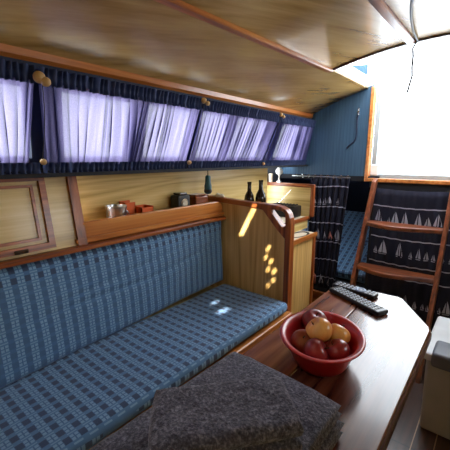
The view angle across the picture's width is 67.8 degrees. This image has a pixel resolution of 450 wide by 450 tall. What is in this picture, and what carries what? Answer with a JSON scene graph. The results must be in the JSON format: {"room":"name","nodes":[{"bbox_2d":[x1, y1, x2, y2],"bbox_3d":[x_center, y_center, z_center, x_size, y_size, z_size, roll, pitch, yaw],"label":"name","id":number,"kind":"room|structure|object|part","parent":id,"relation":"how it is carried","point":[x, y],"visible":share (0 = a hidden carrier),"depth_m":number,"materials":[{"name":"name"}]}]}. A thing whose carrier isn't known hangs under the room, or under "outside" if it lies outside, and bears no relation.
{"room":"ship interior","nodes":[
{"label":"ship interior","id":0,"kind":"room"},
{"bbox_2d":[29,82,278,172],"bbox_3d":[-0.561,-0.358,1.089,0.073,0.388,3.650,9,14,38],"label":"wall","id":1,"kind":"structure","parent":0,"point":[36,141],"depth_m":1.06,"materials":[{"name":"blue fabric"}]},
{"bbox_2d":[0,58,40,174],"bbox_3d":[-0.806,-0.253,0.728,0.077,0.310,0.760,9,14,38],"label":"window curtain","id":2,"kind":"object","parent":1,"relation":"hanging from","point":[17,81],"visible":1,"depth_m":0.97,"materials":[{"name":"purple fabric"}]},
{"bbox_2d":[33,71,50,164],"bbox_3d":[-0.547,-0.314,1.002,0.088,0.267,0.043,9,14,38],"label":"cord","id":3,"kind":"object","parent":1,"relation":"hanging from","point":[39,77],"visible":1,"depth_m":0.96,"materials":[{"name":"brown fabric"}]},
{"bbox_3d":[-0.549,-0.310,1.011,0.055,0.237,0.008,9,14,38],"label":"cord","id":4,"kind":"part","parent":3,"relation":"part of","materials":[{"name":"blue fabric"}]},
{"bbox_2d":[4,165,218,173],"bbox_3d":[-0.190,-0.289,1.644,0.130,0.013,2.340,9,14,38],"label":"trim","id":5,"kind":"structure","parent":1,"relation":"attached to","point":[41,169],"depth_m":1.10,"materials":[{"name":"blue fabric"}]},
{"bbox_2d":[38,66,201,172],"bbox_3d":[-0.344,-0.363,1.282,0.077,0.310,0.694,9,14,38],"label":"window curtain","id":6,"kind":"object","parent":1,"relation":"hanging from","point":[92,123],"visible":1,"depth_m":1.21,"materials":[{"name":"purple fabric"}]},
{"bbox_2d":[0,165,307,178],"bbox_3d":[-0.238,-0.244,1.498,0.040,0.013,2.644,9,14,38],"label":"trim","id":7,"kind":"structure","parent":1,"relation":"attached to","point":[42,175],"depth_m":1.28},
{"bbox_2d":[0,43,312,118],"bbox_3d":[-0.540,-0.506,1.040,0.045,0.039,3.647,9,14,38],"label":"trim","id":8,"kind":"structure","parent":1,"relation":"attached to","point":[6,50],"depth_m":1.21,"materials":[{"name":"orange wood"}]},
{"bbox_2d":[0,56,312,119],"bbox_3d":[-0.533,-0.479,1.039,0.035,0.016,3.646,9,14,38],"label":"trim","id":9,"kind":"structure","parent":1,"relation":"attached to","point":[37,65],"depth_m":1.19,"materials":[{"name":"brown wood"}]},
{"bbox_2d":[187,97,209,164],"bbox_3d":[-0.121,-0.423,1.518,0.107,0.295,0.024,-2,11,-8],"label":"cord","id":10,"kind":"object","parent":1,"relation":"hanging from","point":[203,100],"visible":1,"depth_m":1.51,"materials":[{"name":"brown fabric"}]},
{"bbox_3d":[-0.128,-0.420,1.519,0.079,0.269,0.005,-2,12,-11],"label":"cord","id":11,"kind":"part","parent":10,"relation":"part of","materials":[{"name":"fabric"}]},
{"bbox_2d":[204,171,211,193],"bbox_3d":[-0.086,-0.221,1.698,0.041,0.123,0.040,9,14,38],"label":"torch","id":12,"kind":"object","parent":1,"relation":"hanging from","point":[207,187],"visible":0.96,"depth_m":1.69,"materials":[{"name":"teal plastic"}]},
{"bbox_2d":[188,99,280,168],"bbox_3d":[0.081,-0.465,1.789,0.077,0.310,0.734,9,14,38],"label":"window curtain","id":13,"kind":"object","parent":1,"relation":"hanging from","point":[229,135],"visible":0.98,"depth_m":1.74,"materials":[{"name":"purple fabric"}]},
{"bbox_2d":[262,112,284,164],"bbox_3d":[0.291,-0.519,2.021,0.151,0.311,0.024,-5,12,-23],"label":"cord","id":14,"kind":"object","parent":1,"relation":"hanging from","point":[281,113],"visible":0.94,"depth_m":2.02,"materials":[{"name":"brown fabric"}]},
{"bbox_2d":[263,114,316,165],"bbox_3d":[0.440,-0.551,2.219,0.077,0.310,0.600,9,14,38],"label":"window curtain","id":15,"kind":"object","parent":1,"relation":"hanging from","point":[292,140],"visible":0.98,"depth_m":2.22,"materials":[{"name":"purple fabric"}]},
{"bbox_2d":[76,168,267,221],"bbox_3d":[-0.171,-0.163,1.782,0.020,0.300,1.435,9,14,38],"label":"wall","id":16,"kind":"structure","parent":0,"point":[96,192],"depth_m":1.58,"materials":[{"name":"brown wood"}]},
{"bbox_2d":[0,176,87,260],"bbox_3d":[-0.899,0.029,0.749,0.103,0.254,1.188,9,14,38],"label":"upper cabinet","id":17,"kind":"object","parent":16,"relation":"attached to","point":[38,215],"visible":0.98,"depth_m":1.08,"materials":[{"name":"brown wood"}]},
{"bbox_3d":[-0.843,-0.096,0.803,0.019,0.017,0.778,9,14,38],"label":"door frame","id":18,"kind":"part","parent":17,"relation":"part of","materials":[{"name":"brown wood"}]},
{"bbox_3d":[-0.837,0.015,0.809,0.044,0.210,0.762,9,14,38],"label":"door","id":19,"kind":"part","parent":17,"relation":"part of","materials":[{"name":"brown wood"}]},
{"bbox_3d":[-0.813,0.122,0.821,0.019,0.019,0.778,9,14,38],"label":"door frame","id":20,"kind":"part","parent":17,"relation":"part of","materials":[{"name":"brown wood"}]},
{"bbox_3d":[-0.587,-0.045,1.100,0.052,0.199,0.019,9,14,38],"label":"door frame","id":21,"kind":"part","parent":17,"relation":"part of","materials":[{"name":"brown wood"}]},
{"bbox_2d":[0,216,225,268],"bbox_3d":[-0.637,0.107,1.050,0.067,0.018,1.952,9,14,38],"label":"rail","id":22,"kind":"object","parent":16,"relation":"attached to","point":[8,263],"visible":0.75,"depth_m":1.22,"materials":[{"name":"brown wood"}]},
{"bbox_2d":[75,211,223,243],"bbox_3d":[-0.318,-0.011,1.523,0.148,0.015,0.810,9,14,38],"label":"trim","id":23,"kind":"structure","parent":16,"relation":"attached to","point":[108,235],"depth_m":1.40,"materials":[{"name":"orange wood"}]},
{"bbox_2d":[105,204,128,217],"bbox_3d":[-0.441,-0.035,1.368,0.086,0.090,0.086,-1,11,-6],"label":"mug","id":24,"kind":"object","parent":23,"relation":"on","point":[113,210],"visible":0.61,"depth_m":1.33,"materials":[{"name":"silver metal"}]},
{"bbox_2d":[119,200,135,214],"bbox_3d":[-0.419,-0.054,1.441,0.043,0.099,0.052,9,14,38],"label":"box","id":25,"kind":"object","parent":23,"relation":"on","point":[131,208],"visible":0.4,"depth_m":1.43,"materials":[{"name":"plastic"}]},
{"bbox_2d":[135,204,153,212],"bbox_3d":[-0.360,-0.049,1.481,0.060,0.074,0.065,9,14,38],"label":"box","id":26,"kind":"object","parent":23,"relation":"on","point":[142,208],"visible":0.29,"depth_m":1.46,"materials":[{"name":"plastic"}]},
{"bbox_2d":[83,201,221,242],"bbox_3d":[-0.267,-0.032,1.494,0.022,0.080,0.776,9,14,38],"label":"board","id":27,"kind":"object","parent":23,"relation":"on","point":[125,222],"visible":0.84,"depth_m":1.41,"materials":[{"name":"orange wood"}]},
{"bbox_2d":[171,192,189,207],"bbox_3d":[-0.217,-0.102,1.644,0.065,0.114,0.080,9,14,38],"label":"case","id":28,"kind":"object","parent":23,"relation":"on","point":[179,199],"visible":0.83,"depth_m":1.62,"materials":[{"name":"black plastic"}]},
{"bbox_3d":[-0.219,-0.154,1.635,0.050,0.010,0.050,9,14,38],"label":"lid","id":29,"kind":"part","parent":28,"relation":"part of","materials":[{"name":"grey metal"}]},
{"bbox_2d":[188,193,208,204],"bbox_3d":[-0.143,-0.113,1.738,0.074,0.097,0.094,9,14,38],"label":"box","id":30,"kind":"object","parent":23,"relation":"on","point":[195,198],"visible":0.56,"depth_m":1.70,"materials":[{"name":"brown wood"}]},
{"bbox_3d":[-0.143,-0.156,1.730,0.074,0.008,0.094,9,14,38],"label":"lid","id":31,"kind":"part","parent":30,"relation":"part of","materials":[{"name":"brown wood"}]},
{"bbox_2d":[0,0,449,113],"bbox_3d":[0.147,-0.493,0.471,1.847,0.236,3.650,9,14,38],"label":"ceiling","id":32,"kind":"structure","parent":0,"point":[150,38],"depth_m":1.17,"materials":[{"name":"brown wood"}]},
{"bbox_2d":[154,0,333,72],"bbox_3d":[-0.467,-0.545,0.578,0.034,0.040,3.052,10,15,40],"label":"trim","id":33,"kind":"structure","parent":32,"relation":"attached to","point":[179,5],"depth_m":1.14,"materials":[{"name":"orange wood"}]},
{"bbox_2d":[333,33,449,69],"bbox_3d":[0.808,-0.786,1.475,0.690,0.098,0.018,9,14,38],"label":"trim","id":34,"kind":"structure","parent":32,"relation":"attached to","point":[448,34],"depth_m":1.52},
{"bbox_2d":[368,0,415,44],"bbox_3d":[-0.159,-0.565,0.312,0.036,0.015,3.043,9,15,39],"label":"trim","id":35,"kind":"structure","parent":32,"relation":"attached to","point":[381,6],"depth_m":1.21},
{"bbox_2d":[406,0,418,92],"bbox_3d":[0.663,-0.638,1.179,0.044,0.211,0.750,6,13,26],"label":"cable","id":36,"kind":"object","parent":32,"relation":"attached to","point":[411,1],"visible":1,"depth_m":1.42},
{"bbox_2d":[267,168,277,181],"bbox_3d":[0.303,-0.226,2.560,0.030,0.520,0.365,9,14,38],"label":"wall","id":37,"kind":"structure","parent":0,"point":[270,170],"depth_m":2.59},
{"bbox_2d":[280,178,310,183],"bbox_3d":[0.893,-0.048,3.450,0.020,1.020,1.620,9,14,38],"label":"wall","id":38,"kind":"structure","parent":0,"point":[284,180],"depth_m":3.05,"materials":[{"name":"black"}]},
{"bbox_2d":[313,277,364,291],"bbox_3d":[1.214,0.394,3.283,0.795,0.220,1.600,9,14,38],"label":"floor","id":39,"kind":"structure","parent":0,"point":[358,284],"depth_m":2.57,"materials":[{"name":"brown wood"}]},
{"bbox_2d":[302,211,369,282],"bbox_3d":[0.976,0.128,2.929,0.800,0.417,0.781,9,14,38],"label":"cushion","id":40,"kind":"object","parent":39,"relation":"on","point":[353,221],"visible":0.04,"depth_m":2.75,"materials":[{"name":"blue fabric"}]},
{"bbox_2d":[345,181,370,211],"bbox_3d":[1.738,-0.120,3.811,0.820,1.020,0.020,9,14,38],"label":"wall","id":41,"kind":"structure","parent":0,"point":[358,191],"depth_m":3.91,"materials":[{"name":"black"}]},
{"bbox_2d":[281,85,449,288],"bbox_3d":[0.915,-0.118,2.330,1.370,1.598,0.030,9,14,38],"label":"wall","id":42,"kind":"structure","parent":0,"point":[334,130],"depth_m":2.30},
{"bbox_2d":[312,289,324,301],"bbox_3d":[0.685,0.570,2.660,0.795,0.120,0.030,9,14,38],"label":"trim","id":43,"kind":"structure","parent":42,"relation":"attached to","point":[316,294],"depth_m":2.61,"materials":[{"name":"brown wood"}]},
{"bbox_2d":[292,174,349,178],"bbox_3d":[0.684,-0.352,2.422,0.440,0.027,0.009,9,14,38],"label":"rail","id":44,"kind":"object","parent":42,"relation":"attached to","point":[296,175],"visible":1,"depth_m":2.42,"materials":[{"name":"metal"}]},
{"bbox_3d":[0.685,-0.350,2.423,0.440,0.008,0.008,9,14,38],"label":"rod","id":45,"kind":"part","parent":44,"relation":"part of","materials":[{"name":"metal"}]},
{"bbox_2d":[308,178,349,288],"bbox_3d":[0.744,0.072,2.457,0.287,0.837,0.024,9,14,38],"label":"curtain","id":46,"kind":"object","parent":44,"relation":"hanging from","point":[331,194],"visible":0.79,"depth_m":2.44,"materials":[{"name":"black fabric"}]},
{"bbox_2d":[280,174,369,180],"bbox_3d":[0.673,-0.357,2.484,0.765,0.035,0.030,9,14,38],"label":"trim","id":47,"kind":"structure","parent":42,"relation":"attached to","point":[352,178],"depth_m":2.46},
{"bbox_2d":[336,65,370,86],"bbox_3d":[0.731,-0.876,1.933,0.020,0.058,0.635,9,14,38],"label":"trim","id":48,"kind":"structure","parent":42,"relation":"attached to","point":[351,72],"depth_m":1.96,"materials":[{"name":"white"}]},
{"bbox_2d":[350,64,367,74],"bbox_3d":[0.993,-0.824,1.698,1.620,1.110,0.884,9,14,38],"label":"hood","id":49,"kind":"object","parent":42,"relation":"on","point":[362,68],"visible":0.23,"depth_m":2.27,"materials":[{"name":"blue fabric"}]},
{"bbox_2d":[364,86,376,177],"bbox_3d":[0.957,-0.592,2.202,0.022,0.591,0.057,9,14,38],"label":"trim","id":50,"kind":"structure","parent":42,"relation":"attached to","point":[373,89],"depth_m":2.18,"materials":[{"name":"orange wood"}]},
{"bbox_2d":[369,81,386,186],"bbox_3d":[1.026,-0.594,2.245,0.031,0.675,0.094,9,14,38],"label":"trim","id":51,"kind":"structure","parent":42,"relation":"attached to","point":[382,86],"depth_m":2.20,"materials":[{"name":"white"}]},
{"bbox_2d":[366,188,449,331],"bbox_3d":[1.193,0.231,2.122,0.536,0.907,0.016,9,14,38],"label":"curtain","id":52,"kind":"object","parent":42,"relation":"hanging from","point":[409,251],"visible":0.64,"depth_m":2.12,"materials":[{"name":"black fabric"}]},
{"bbox_2d":[378,174,449,180],"bbox_3d":[1.254,-0.271,2.119,0.621,0.090,0.094,9,14,38],"label":"trim","id":53,"kind":"structure","parent":42,"relation":"attached to","point":[393,176],"depth_m":2.10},
{"bbox_2d":[370,170,419,177],"bbox_3d":[1.218,-0.488,3.091,0.820,0.015,1.620,9,14,38],"label":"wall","id":54,"kind":"structure","parent":0,"point":[416,170],"depth_m":2.65,"materials":[{"name":"white"}]},
{"bbox_2d":[370,161,432,175],"bbox_3d":[1.321,-0.647,3.638,1.360,0.079,2.610,9,14,38],"label":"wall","id":55,"kind":"structure","parent":0,"point":[386,167],"depth_m":2.71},
{"bbox_2d":[364,178,449,184],"bbox_3d":[1.205,-0.266,2.060,0.663,0.024,0.059,9,14,38],"label":"trim","id":56,"kind":"structure","parent":55,"relation":"attached to","point":[387,180],"depth_m":2.08,"materials":[{"name":"orange wood"}]},
{"bbox_2d":[399,168,433,174],"bbox_3d":[1.763,-0.303,3.147,0.020,0.400,2.100,9,14,38],"label":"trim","id":57,"kind":"structure","parent":55,"relation":"attached to","point":[426,171],"depth_m":3.39,"materials":[{"name":"white"}]},
{"bbox_2d":[387,359,449,449],"bbox_3d":[0.418,0.933,1.222,2.160,0.030,4.700,9,14,38],"label":"floor","id":58,"kind":"structure","parent":0,"point":[408,434],"depth_m":1.42,"materials":[{"name":"brown wood"}]},
{"bbox_2d":[89,286,292,449],"bbox_3d":[-0.507,0.736,1.071,0.548,0.416,1.958,9,14,38],"label":"settee","id":59,"kind":"object","parent":58,"relation":"on","point":[244,346],"visible":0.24,"depth_m":1.42,"materials":[{"name":"brown wood"}]},
{"bbox_2d":[0,284,286,449],"bbox_3d":[-0.466,0.510,0.977,0.406,0.059,1.940,9,14,38],"label":"seat cushion","id":60,"kind":"object","parent":59,"relation":"on","point":[74,402],"visible":0.98,"depth_m":1.07,"materials":[{"name":"blue fabric"}]},
{"bbox_2d":[0,221,222,388],"bbox_3d":[-0.610,0.287,1.063,0.204,0.340,1.954,9,14,38],"label":"cushion","id":61,"kind":"object","parent":60,"relation":"on","point":[51,309],"visible":0.98,"depth_m":1.21,"materials":[{"name":"blue fabric"}]},
{"bbox_3d":[-0.526,0.733,1.084,0.502,0.416,1.955,9,14,38],"label":"panel","id":62,"kind":"part","parent":59,"relation":"part of","materials":[{"name":"blue fabric"}]},
{"bbox_2d":[207,194,294,311],"bbox_3d":[0.109,0.326,1.784,0.532,0.942,0.046,9,14,38],"label":"wall","id":63,"kind":"structure","parent":58,"relation":"on","point":[258,247],"depth_m":1.68,"materials":[{"name":"brown wood"}]},
{"bbox_2d":[213,193,224,196],"bbox_3d":[-0.031,-0.163,1.804,0.075,0.021,0.045,9,14,38],"label":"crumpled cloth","id":64,"kind":"object","parent":63,"relation":"on","point":[216,194],"visible":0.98,"depth_m":1.78,"materials":[{"name":"beige fabric"}]},
{"bbox_3d":[0.039,-0.126,1.753,0.350,0.044,0.042,9,14,38],"label":"rail","id":65,"kind":"part","parent":63,"relation":"part of","materials":[{"name":"brown wood"}]},
{"bbox_3d":[0.245,0.355,1.677,0.182,0.926,0.046,9,14,38],"label":"handhold post","id":66,"kind":"part","parent":63,"relation":"part of","materials":[{"name":"brown wood"}]},
{"bbox_2d":[267,182,316,313],"bbox_3d":[0.256,0.236,2.172,0.474,0.966,0.748,9,14,38],"label":"cabinet","id":67,"kind":"object","parent":58,"relation":"on","point":[303,195],"visible":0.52,"depth_m":2.22,"materials":[{"name":"brown wood"}]},
{"bbox_2d":[244,182,253,200],"bbox_3d":[0.142,-0.122,1.967,0.060,0.262,0.060,9,14,38],"label":"bottle","id":68,"kind":"object","parent":67,"relation":"on","point":[249,196],"visible":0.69,"depth_m":1.94,"materials":[{"name":"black glass"}]},
{"bbox_2d":[255,180,265,201],"bbox_3d":[0.209,-0.128,1.969,0.065,0.272,0.065,9,14,38],"label":"bottle","id":69,"kind":"object","parent":67,"relation":"on","point":[260,195],"visible":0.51,"depth_m":1.94,"materials":[{"name":"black glass"}]},
{"bbox_2d":[269,173,272,181],"bbox_3d":[0.336,-0.348,2.465,0.032,0.063,0.031,9,14,38],"label":"tub","id":70,"kind":"object","parent":67,"relation":"on","point":[270,174],"visible":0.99,"depth_m":2.45,"materials":[{"name":"beige paper"}]},
{"bbox_2d":[276,168,282,181],"bbox_3d":[0.396,-0.376,2.448,0.056,0.124,0.055,9,14,38],"label":"oil lamp","id":71,"kind":"object","parent":67,"relation":"on","point":[279,171],"visible":0.8,"depth_m":2.43,"materials":[{"name":"metal"}]},
{"bbox_3d":[0.396,-0.402,2.443,0.056,0.070,0.055,9,14,38],"label":"globe","id":72,"kind":"part","parent":71,"relation":"part of","materials":[{"name":"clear glass"}]},
{"bbox_2d":[273,189,300,217],"bbox_3d":[0.420,-0.155,2.321,0.195,0.188,0.100,9,14,38],"label":"radio","id":73,"kind":"object","parent":67,"relation":"on","point":[295,208],"visible":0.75,"depth_m":2.29,"materials":[{"name":"black plastic"}]},
{"bbox_3d":[0.447,-0.181,2.406,0.375,0.208,0.014,9,14,38],"label":"panel","id":74,"kind":"part","parent":67,"relation":"part of","materials":[{"name":"yellow wood"}]},
{"bbox_3d":[0.453,-0.286,2.379,0.392,0.024,0.026,9,14,38],"label":"panel rail","id":75,"kind":"part","parent":67,"relation":"part of","materials":[{"name":"brown wood"}]},
{"bbox_2d":[279,216,305,222],"bbox_3d":[0.252,-0.011,2.121,0.250,0.014,0.740,9,14,38],"label":"countertop","id":76,"kind":"structure","parent":67,"relation":"on","point":[282,218],"depth_m":2.25,"materials":[{"name":"beige wood"}]},
{"bbox_3d":[0.350,0.004,2.045,0.012,0.026,0.745,9,14,38],"label":"edge trim","id":77,"kind":"part","parent":67,"relation":"part of","materials":[{"name":"brown wood"}]},
{"bbox_2d":[294,231,309,237],"bbox_3d":[0.470,0.061,2.125,0.100,0.006,0.220,9,14,38],"label":"sink basin","id":78,"kind":"object","parent":67,"relation":"in","point":[297,234],"depth_m":2.13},
{"bbox_2d":[294,230,313,239],"bbox_3d":[0.258,0.083,2.062,0.357,0.018,0.630,9,14,38],"label":"countertop","id":79,"kind":"structure","parent":67,"relation":"on","point":[301,233],"depth_m":2.13,"materials":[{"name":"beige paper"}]},
{"bbox_3d":[0.399,0.105,1.953,0.013,0.028,0.636,9,14,38],"label":"edge trim","id":80,"kind":"part","parent":67,"relation":"part of","materials":[{"name":"orange wood"}]},
{"bbox_3d":[0.581,0.384,2.251,0.020,0.645,0.025,9,14,38],"label":"corner post","id":81,"kind":"part","parent":67,"relation":"part of","materials":[{"name":"brown wood"}]},
{"bbox_2d":[243,290,431,449],"bbox_3d":[0.161,0.665,0.754,0.334,0.680,1.251,9,14,38],"label":"table","id":82,"kind":"object","parent":58,"relation":"on","point":[372,393],"visible":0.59,"depth_m":0.75,"materials":[{"name":"brown wood"}]},
{"bbox_2d":[280,310,365,376],"bbox_3d":[0.224,0.280,0.781,0.197,0.064,0.233,9,14,38],"label":"fruit bowl","id":83,"kind":"object","parent":82,"relation":"on","point":[357,343],"visible":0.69,"depth_m":0.74,"materials":[{"name":"red plastic"}]},
{"bbox_2d":[291,329,310,353],"bbox_3d":[0.182,0.274,0.786,0.056,0.052,0.055,9,14,38],"label":"apple","id":84,"kind":"object","parent":83,"relation":"in","point":[299,337],"visible":0.66,"depth_m":0.77,"materials":[{"name":"red food"}]},
{"bbox_2d":[302,309,326,328],"bbox_3d":[0.225,0.241,0.841,0.062,0.057,0.062,9,14,38],"label":"apple","id":85,"kind":"object","parent":83,"relation":"in","point":[310,314],"visible":0.5,"depth_m":0.83,"materials":[{"name":"red food"}]},
{"bbox_2d":[303,338,328,359],"bbox_3d":[0.203,0.282,0.744,0.057,0.058,0.060,9,14,38],"label":"apple","id":86,"kind":"object","parent":83,"relation":"in","point":[314,347],"visible":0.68,"depth_m":0.73,"materials":[{"name":"red food"}]},
{"bbox_2d":[305,317,332,341],"bbox_3d":[0.219,0.246,0.783,0.064,0.059,0.060,9,14,38],"label":"apple","id":87,"kind":"object","parent":83,"relation":"in","point":[319,327],"visible":0.88,"depth_m":0.76,"materials":[{"name":"orange food"}]},
{"bbox_2d":[325,338,349,359],"bbox_3d":[0.249,0.282,0.747,0.057,0.054,0.058,9,14,38],"label":"apple","id":88,"kind":"object","parent":83,"relation":"in","point":[338,348],"visible":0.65,"depth_m":0.73,"materials":[{"name":"red food"}]},
{"bbox_2d":[328,323,350,343],"bbox_3d":[0.266,0.258,0.787,0.056,0.053,0.054,9,14,38],"label":"apple","id":89,"kind":"object","parent":83,"relation":"in","point":[339,331],"visible":0.63,"depth_m":0.77,"materials":[{"name":"orange food"}]},
{"bbox_2d":[318,420,343,449],"bbox_3d":[-0.049,0.357,0.462,0.259,0.036,0.496,9,14,38],"label":"folded towel","id":90,"kind":"object","parent":82,"relation":"on","point":[335,433],"visible":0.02,"depth_m":0.53,"materials":[{"name":"grey fabric"}]},
{"bbox_2d":[90,352,340,449],"bbox_3d":[-0.045,0.322,0.456,0.245,0.036,0.482,9,14,38],"label":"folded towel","id":91,"kind":"object","parent":90,"relation":"on","point":[318,414],"visible":0.3,"depth_m":0.54,"materials":[{"name":"grey fabric"}]},
{"bbox_2d":[148,377,304,449],"bbox_3d":[-0.002,0.274,0.470,0.204,0.055,0.115,-2,11,-10],"label":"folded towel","id":92,"kind":"object","parent":91,"relation":"on","point":[253,413],"visible":1,"depth_m":0.44,"materials":[{"name":"grey fabric"}]},
{"bbox_2d":[333,281,378,298],"bbox_3d":[0.453,0.226,1.171,0.040,0.016,0.152,-10,15,-41],"label":"remote control","id":93,"kind":"object","parent":82,"relation":"on","point":[360,291],"visible":1,"depth_m":1.15,"materials":[{"name":"black plastic"}]},
{"bbox_2d":[329,286,387,315],"bbox_3d":[0.427,0.242,1.089,0.046,0.015,0.211,-5,12,-23],"label":"remote control","id":94,"kind":"object","parent":82,"relation":"on","point":[373,308],"visible":1,"depth_m":1.06,"materials":[{"name":"black plastic"}]},
{"bbox_3d":[0.214,0.359,0.649,0.198,0.026,1.251,9,14,38],"label":"edge moulding","id":95,"kind":"part","parent":82,"relation":"part of","materials":[{"name":"brown wood"}]},
{"bbox_2d":[350,178,449,383],"bbox_3d":[0.992,0.255,1.958,0.449,1.011,0.517,9,14,38],"label":"ladder","id":96,"kind":"object","parent":58,"relation":"on","point":[381,271],"visible":0.68,"depth_m":1.91,"materials":[{"name":"brown wood"}]},
{"bbox_2d":[420,316,449,439],"bbox_3d":[1.074,0.681,1.409,0.400,0.392,0.428,9,14,38],"label":"box","id":97,"kind":"object","parent":58,"relation":"on","point":[435,408],"visible":0.88,"depth_m":1.38,"materials":[{"name":"plastic"}]},
{"bbox_3d":[1.078,0.518,1.381,0.400,0.033,0.415,9,14,38],"label":"lid","id":98,"kind":"part","parent":97,"relation":"part of","materials":[{"name":"plastic"}]},
{"bbox_3d":[0.983,0.541,1.266,0.338,0.062,0.138,9,14,38],"label":"handle","id":99,"kind":"part","parent":97,"relation":"part of","materials":[{"name":"plastic"}]},
{"bbox_2d":[409,160,449,174],"bbox_3d":[2.774,-0.459,3.721,1.350,0.520,0.100,9,14,38],"label":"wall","id":100,"kind":"structure","parent":0,"point":[441,167],"depth_m":3.86,"materials":[{"name":"white"}]},
{"bbox_3d":[0.876,-0.744,2.195,0.021,0.047,0.034,9,14,38],"label":"hook","id":101,"kind":"object","parent":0,"visible":0},
{"bbox_2d":[346,115,358,147],"bbox_3d":[0.853,-0.623,2.247,0.070,0.216,0.016,9,14,38],"label":"strap","id":102,"kind":"object","parent":101,"relation":"hanging from","point":[357,115],"visible":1,"depth_m":2.23,"materials":[{"name":"black"}]}
]}

